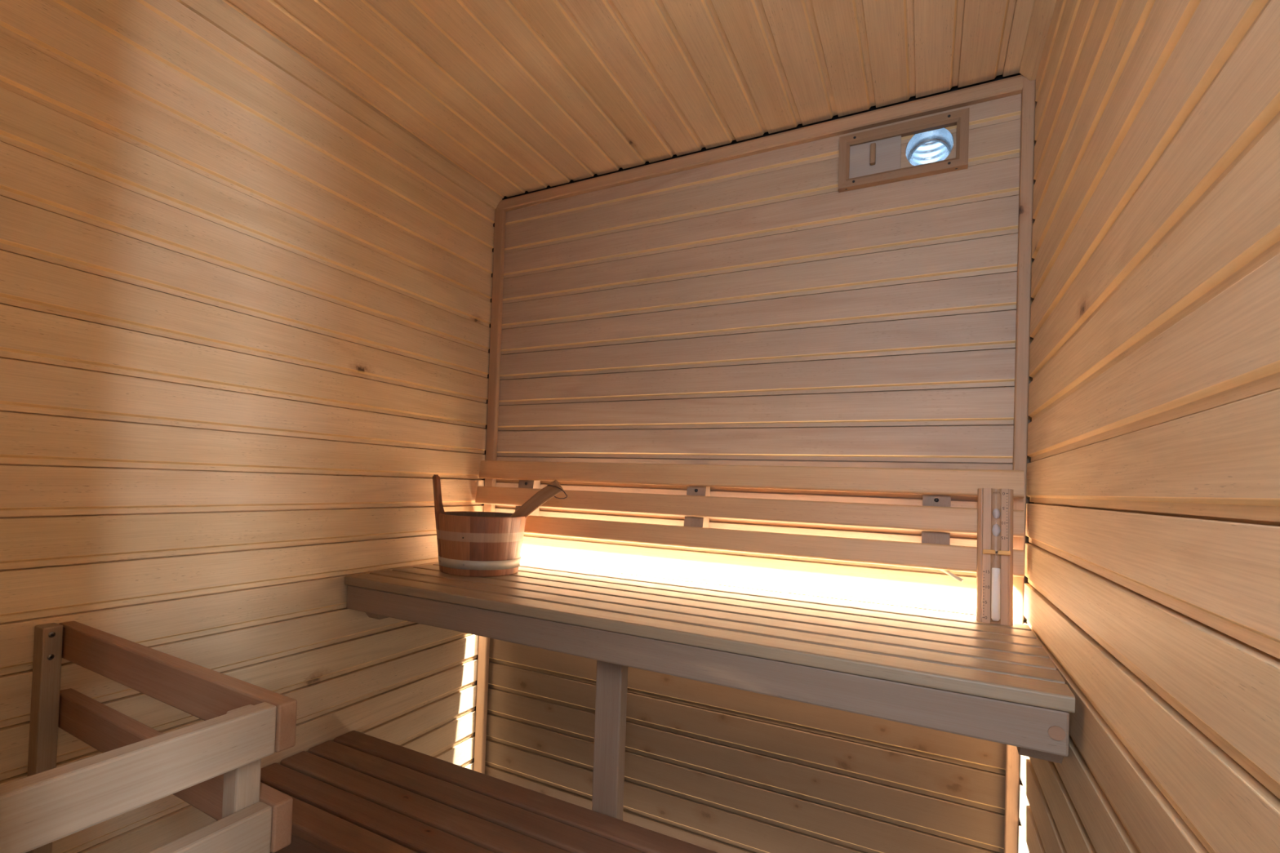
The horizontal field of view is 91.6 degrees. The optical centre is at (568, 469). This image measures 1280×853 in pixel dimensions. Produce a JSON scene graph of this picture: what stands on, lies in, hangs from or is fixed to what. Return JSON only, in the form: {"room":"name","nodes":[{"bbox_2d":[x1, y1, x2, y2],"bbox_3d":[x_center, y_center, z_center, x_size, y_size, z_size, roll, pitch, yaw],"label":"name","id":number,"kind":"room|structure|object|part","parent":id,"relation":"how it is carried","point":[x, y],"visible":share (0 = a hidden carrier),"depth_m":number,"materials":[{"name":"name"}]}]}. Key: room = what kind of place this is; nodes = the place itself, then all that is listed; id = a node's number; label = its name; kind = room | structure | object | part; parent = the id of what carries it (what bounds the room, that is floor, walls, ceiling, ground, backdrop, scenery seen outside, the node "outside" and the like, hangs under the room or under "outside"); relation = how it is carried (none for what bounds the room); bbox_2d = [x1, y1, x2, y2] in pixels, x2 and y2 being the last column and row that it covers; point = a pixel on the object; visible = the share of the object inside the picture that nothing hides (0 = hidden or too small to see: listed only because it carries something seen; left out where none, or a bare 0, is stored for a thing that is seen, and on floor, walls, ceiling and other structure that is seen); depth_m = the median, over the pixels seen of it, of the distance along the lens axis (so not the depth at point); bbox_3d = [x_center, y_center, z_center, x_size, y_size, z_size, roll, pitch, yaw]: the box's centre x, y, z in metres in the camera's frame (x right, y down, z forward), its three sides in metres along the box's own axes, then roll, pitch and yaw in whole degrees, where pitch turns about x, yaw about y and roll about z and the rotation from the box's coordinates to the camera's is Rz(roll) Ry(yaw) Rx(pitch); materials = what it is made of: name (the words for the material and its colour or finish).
{"room":"spa","nodes":[
{"label":"spa","id":0,"kind":"room"},
{"bbox_2d":[0,0,494,852],"bbox_3d":[-0.735,0.026,1.434,0.070,2.174,2.103,1,-1,30],"label":"wall","id":1,"kind":"structure","parent":0,"point":[245,330],"depth_m":1.32,"materials":[{"name":"brown wood"}]},
{"bbox_2d":[176,0,502,209],"bbox_3d":[-0.692,-0.953,1.364,0.030,0.040,1.800,1,-1,30],"label":"trim","id":2,"kind":"structure","parent":1,"relation":"attached to","point":[218,13],"depth_m":1.53,"materials":[{"name":"brown wood"}]},
{"bbox_2d":[222,0,1034,198],"bbox_3d":[-0.044,-0.991,1.004,1.651,0.070,1.980,1,-1,30],"label":"ceiling","id":3,"kind":"structure","parent":0,"point":[522,96],"depth_m":1.43,"materials":[{"name":"brown wood"}]},
{"bbox_2d":[484,73,1036,852],"bbox_3d":[0.383,0.073,1.789,1.651,2.174,0.053,1,-1,30],"label":"wall","id":4,"kind":"structure","parent":0,"point":[749,310],"depth_m":1.67,"materials":[{"name":"brown wood"}]},
{"bbox_2d":[473,207,506,773],"bbox_3d":[-0.272,0.114,2.123,0.038,2.056,0.019,1,-1,30],"label":"trim","id":5,"kind":"structure","parent":4,"relation":"attached to","point":[500,215],"depth_m":2.12,"materials":[{"name":"brown wood"}]},
{"bbox_2d":[475,460,1024,582],"bbox_3d":[0.345,0.110,1.723,1.492,0.252,0.097,1,-1,30],"label":"backrest","id":6,"kind":"object","parent":4,"relation":"attached to","point":[936,519],"depth_m":1.59,"materials":[{"name":"brown wood"}]},
{"bbox_3d":[0.332,0.220,1.704,1.461,0.030,0.058,1,-1,30],"label":"led strip","id":7,"kind":"part","parent":6,"relation":"part of","materials":[{"name":"plastic"}]},
{"bbox_2d":[497,74,1025,211],"bbox_3d":[0.400,-0.898,1.774,1.484,0.038,0.020,1,-1,30],"label":"trim","id":8,"kind":"structure","parent":4,"relation":"attached to","point":[1012,86],"depth_m":1.66,"materials":[{"name":"brown wood"}]},
{"bbox_2d":[838,107,969,192],"bbox_3d":[0.820,-0.784,1.526,0.281,0.135,0.024,1,-1,30],"label":"air vent","id":9,"kind":"object","parent":4,"relation":"attached to","point":[871,157],"visible":1,"depth_m":1.54,"materials":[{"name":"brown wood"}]},
{"bbox_3d":[0.709,-0.787,1.590,0.024,0.135,0.022,1,-1,30],"label":"frame","id":10,"kind":"part","parent":9,"relation":"part of","materials":[{"name":"brown wood"}]},
{"bbox_3d":[0.764,-0.793,1.553,0.012,0.051,0.015,1,-1,30],"label":"handle","id":11,"kind":"part","parent":9,"relation":"part of","materials":[{"name":"brown wood"}]},
{"bbox_3d":[0.818,-0.729,1.525,0.281,0.024,0.022,1,-1,30],"label":"frame","id":12,"kind":"part","parent":9,"relation":"part of","materials":[{"name":"brown wood"}]},
{"bbox_3d":[0.822,-0.840,1.527,0.281,0.024,0.022,1,-1,30],"label":"frame","id":13,"kind":"part","parent":9,"relation":"part of","materials":[{"name":"brown wood"}]},
{"bbox_3d":[0.931,-0.781,1.462,0.024,0.135,0.022,1,-1,30],"label":"frame","id":14,"kind":"part","parent":9,"relation":"part of","materials":[{"name":"brown wood"}]},
{"bbox_2d":[906,128,953,165],"bbox_3d":[0.927,-0.820,1.588,0.100,0.173,0.186,1,-1,30],"label":"pipe","id":15,"kind":"object","parent":4,"relation":"attached to","point":[935,145],"visible":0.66,"depth_m":1.58,"materials":[{"name":"silver metal"}]},
{"bbox_2d":[1004,77,1035,852],"bbox_3d":[1.006,0.143,1.384,0.024,2.064,0.021,1,-1,30],"label":"trim","id":16,"kind":"structure","parent":4,"relation":"attached to","point":[1027,118],"depth_m":1.38,"materials":[{"name":"brown wood"}]},
{"bbox_2d":[1017,0,1279,852],"bbox_3d":[0.634,0.061,0.643,0.070,2.174,2.103,1,-1,30],"label":"wall","id":17,"kind":"structure","parent":0,"point":[1152,561],"depth_m":0.60,"materials":[{"name":"brown wood"}]},
{"bbox_2d":[1019,0,1056,80],"bbox_3d":[0.587,-0.923,0.619,0.030,0.035,1.791,1,-1,30],"label":"trim","id":18,"kind":"structure","parent":17,"relation":"attached to","point":[1042,11],"depth_m":1.27,"materials":[{"name":"brown wood"}]},
{"bbox_3d":[-0.121,1.154,0.966,1.651,0.053,1.980,1,-1,30],"label":"floor","id":19,"kind":"structure","parent":0,"visible":0},
{"bbox_2d":[0,621,297,852],"bbox_3d":[-0.774,0.682,0.671,0.652,0.834,0.619,1,-1,30],"label":"guard","id":20,"kind":"object","parent":19,"relation":"on","point":[213,765],"visible":1,"depth_m":0.73,"materials":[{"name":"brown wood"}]},
{"bbox_3d":[-0.908,0.684,1.056,0.035,0.834,0.029,1,-1,30],"label":"wall post","id":21,"kind":"part","parent":20,"relation":"part of","materials":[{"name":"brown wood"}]},
{"bbox_3d":[-0.503,0.302,0.501,0.025,0.058,0.570,1,-1,30],"label":"long rail","id":22,"kind":"part","parent":20,"relation":"part of","materials":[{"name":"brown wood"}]},
{"bbox_3d":[-0.622,0.425,0.923,0.650,0.058,0.048,1,-1,30],"label":"cross rail","id":23,"kind":"part","parent":20,"relation":"part of","materials":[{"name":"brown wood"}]},
{"bbox_3d":[-0.617,0.305,0.925,0.650,0.058,0.025,1,-1,32],"label":"cross rail","id":24,"kind":"part","parent":20,"relation":"part of","materials":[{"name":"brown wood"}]},
{"bbox_3d":[-0.508,0.421,0.499,0.025,0.058,0.570,1,-1,30],"label":"long rail","id":25,"kind":"part","parent":20,"relation":"part of","materials":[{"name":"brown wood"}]},
{"bbox_3d":[-0.406,0.701,0.741,0.028,0.824,0.032,1,-1,30],"label":"corner post","id":26,"kind":"part","parent":20,"relation":"part of","materials":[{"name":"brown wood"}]},
{"bbox_2d":[216,730,718,852],"bbox_3d":[-0.029,0.919,1.118,1.496,0.429,0.374,1,-1,30],"label":"bench","id":27,"kind":"object","parent":19,"relation":"on","point":[356,792],"visible":0.78,"depth_m":1.27,"materials":[{"name":"brown wood"}]},
{"bbox_3d":[-0.105,0.758,0.979,1.492,0.068,0.040,1,-1,30],"label":"rail","id":28,"kind":"part","parent":27,"relation":"part of","materials":[{"name":"brown wood"}]},
{"bbox_2d":[344,563,1075,820],"bbox_3d":[0.179,0.724,1.456,1.492,0.845,0.548,1,-1,31],"label":"bench","id":29,"kind":"object","parent":19,"relation":"on","point":[959,675],"visible":0.95,"depth_m":1.19,"materials":[{"name":"brown wood"}]},
{"bbox_2d":[432,474,526,577],"bbox_3d":[-0.253,0.155,1.790,0.260,0.274,0.260,1,-1,30],"label":"bucket","id":30,"kind":"object","parent":29,"relation":"on","point":[470,544],"visible":0.97,"depth_m":1.69,"materials":[{"name":"brown wood"}]},
{"bbox_2d":[510,480,567,518],"bbox_3d":[-0.141,0.146,1.781,0.293,0.244,0.083,2,-1,12],"label":"ladle","id":31,"kind":"object","parent":30,"relation":"in","point":[553,488],"visible":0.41,"depth_m":1.75,"materials":[{"name":"brown wood"}]},
{"bbox_3d":[0.081,0.730,1.300,0.060,0.821,0.033,1,-1,31],"label":"support post","id":32,"kind":"part","parent":29,"relation":"part of","materials":[{"name":"brown wood"}]},
{"bbox_3d":[0.065,0.348,1.252,1.483,0.062,0.048,1,-1,31],"label":"rail","id":33,"kind":"part","parent":29,"relation":"part of","materials":[{"name":"brown wood"}]},
{"bbox_2d":[976,488,1013,625],"bbox_3d":[0.920,0.184,1.333,0.064,0.290,0.079,1,-1,30],"label":"timer","id":34,"kind":"object","parent":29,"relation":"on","point":[994,566],"visible":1,"depth_m":1.33,"materials":[{"name":"brown wood"}]}
]}

